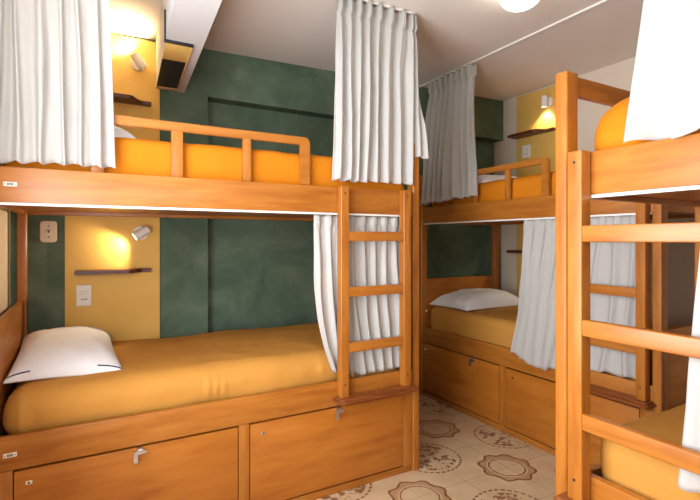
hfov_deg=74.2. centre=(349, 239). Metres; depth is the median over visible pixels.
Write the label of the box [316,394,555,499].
floor
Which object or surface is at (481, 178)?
pillow
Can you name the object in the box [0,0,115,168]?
curtain
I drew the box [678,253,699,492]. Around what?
curtain
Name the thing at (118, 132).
pillow
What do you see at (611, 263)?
curtain
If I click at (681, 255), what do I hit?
wall
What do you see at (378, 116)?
curtain
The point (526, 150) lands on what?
wall outlet
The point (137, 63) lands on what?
reading lamp
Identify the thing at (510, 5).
globe light
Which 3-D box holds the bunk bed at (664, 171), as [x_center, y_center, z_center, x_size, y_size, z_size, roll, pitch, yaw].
[1.480,0.362,0.845,1.001,1.775,1.895,0,0,-29]
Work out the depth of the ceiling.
2.78 m
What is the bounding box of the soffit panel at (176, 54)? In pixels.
[157,9,193,89]
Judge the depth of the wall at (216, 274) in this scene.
3.16 m
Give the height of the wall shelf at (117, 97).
0.022 m
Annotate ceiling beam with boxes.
[156,0,221,92]
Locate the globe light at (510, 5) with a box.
[500,0,538,11]
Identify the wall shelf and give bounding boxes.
[75,268,151,274]
[113,93,151,106]
[506,250,521,252]
[507,127,555,138]
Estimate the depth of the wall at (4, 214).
2.29 m
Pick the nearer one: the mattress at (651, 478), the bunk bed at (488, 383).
the mattress at (651, 478)
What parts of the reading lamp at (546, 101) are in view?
lamp shade, wall plate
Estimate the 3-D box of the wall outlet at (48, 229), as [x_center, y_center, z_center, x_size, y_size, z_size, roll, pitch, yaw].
[-1.648,-0.046,2.531,0.080,0.118,0.012,0,0,-29]
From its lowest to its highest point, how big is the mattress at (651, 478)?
0.210 m
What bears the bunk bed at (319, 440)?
on the floor
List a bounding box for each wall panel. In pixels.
[65,34,159,341]
[517,84,555,297]
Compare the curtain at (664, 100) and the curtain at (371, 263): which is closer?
the curtain at (664, 100)
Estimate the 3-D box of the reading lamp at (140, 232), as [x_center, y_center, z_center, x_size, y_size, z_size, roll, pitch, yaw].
[-1.222,-0.041,2.711,0.100,0.088,0.083,0,0,-29]
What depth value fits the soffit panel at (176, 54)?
2.36 m
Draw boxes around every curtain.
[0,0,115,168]
[314,215,398,376]
[332,0,428,184]
[420,62,477,204]
[510,215,635,378]
[623,0,699,143]
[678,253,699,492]
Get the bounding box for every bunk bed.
[0,115,418,499]
[419,157,694,465]
[553,71,699,499]
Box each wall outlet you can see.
[40,221,56,241]
[76,285,91,305]
[522,144,530,158]
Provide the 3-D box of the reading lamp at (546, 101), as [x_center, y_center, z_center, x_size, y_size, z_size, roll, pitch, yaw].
[1.601,-1.135,3.794,0.083,0.097,0.084,0,0,-29]
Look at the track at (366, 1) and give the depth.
2.43 m
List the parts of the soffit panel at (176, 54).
black plate, yellow plate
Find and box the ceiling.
[110,0,642,100]
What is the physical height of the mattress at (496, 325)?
0.239 m
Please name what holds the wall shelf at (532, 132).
attached to the wall panel at (530, 113)
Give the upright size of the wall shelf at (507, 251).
0.022 m
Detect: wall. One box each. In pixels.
[0,163,9,316]
[10,33,502,369]
[494,57,694,326]
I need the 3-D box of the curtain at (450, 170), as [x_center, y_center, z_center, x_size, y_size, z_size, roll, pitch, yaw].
[0.723,-0.761,3.473,0.085,0.963,0.642,0,0,-29]
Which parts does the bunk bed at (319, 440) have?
number plate, number plate, rail, headboard, post, guard post, drawer, rail, guard post, rail, rail, guard rail, guard post, drawer, post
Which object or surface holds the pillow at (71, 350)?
on the mattress at (160, 373)
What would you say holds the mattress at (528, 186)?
on the bunk bed at (488, 383)
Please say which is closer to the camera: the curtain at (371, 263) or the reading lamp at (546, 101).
the curtain at (371, 263)
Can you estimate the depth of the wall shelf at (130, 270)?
2.58 m
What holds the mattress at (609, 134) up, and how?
on the bunk bed at (664, 171)
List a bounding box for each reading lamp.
[130,52,146,70]
[132,226,150,239]
[541,95,552,106]
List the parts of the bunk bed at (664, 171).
post, footboard, rail, rail, rail, rail, post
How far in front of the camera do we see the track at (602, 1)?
2.83 m
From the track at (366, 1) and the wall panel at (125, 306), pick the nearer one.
the track at (366, 1)
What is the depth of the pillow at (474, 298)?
3.62 m
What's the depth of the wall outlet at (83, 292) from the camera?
2.60 m
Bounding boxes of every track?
[362,0,414,14]
[419,0,608,87]
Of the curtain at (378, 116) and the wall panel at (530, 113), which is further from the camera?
the wall panel at (530, 113)
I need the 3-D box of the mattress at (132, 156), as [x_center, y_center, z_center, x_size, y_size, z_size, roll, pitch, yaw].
[-0.684,-0.305,2.485,1.811,0.268,0.866,0,0,-29]
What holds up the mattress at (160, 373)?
on the bunk bed at (319, 440)
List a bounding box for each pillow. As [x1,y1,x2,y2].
[3,326,121,383]
[114,125,135,138]
[429,288,517,310]
[478,175,516,182]
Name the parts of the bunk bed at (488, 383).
post, headboard, drawer, rail, guard post, post, guard post, guard rail, rail, rail, drawer, rail, post, footboard, rail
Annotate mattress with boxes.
[2,137,403,190]
[3,323,397,434]
[426,305,673,384]
[432,171,555,206]
[594,97,699,150]
[600,403,699,499]
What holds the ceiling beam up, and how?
attached to the wall at (216, 274)

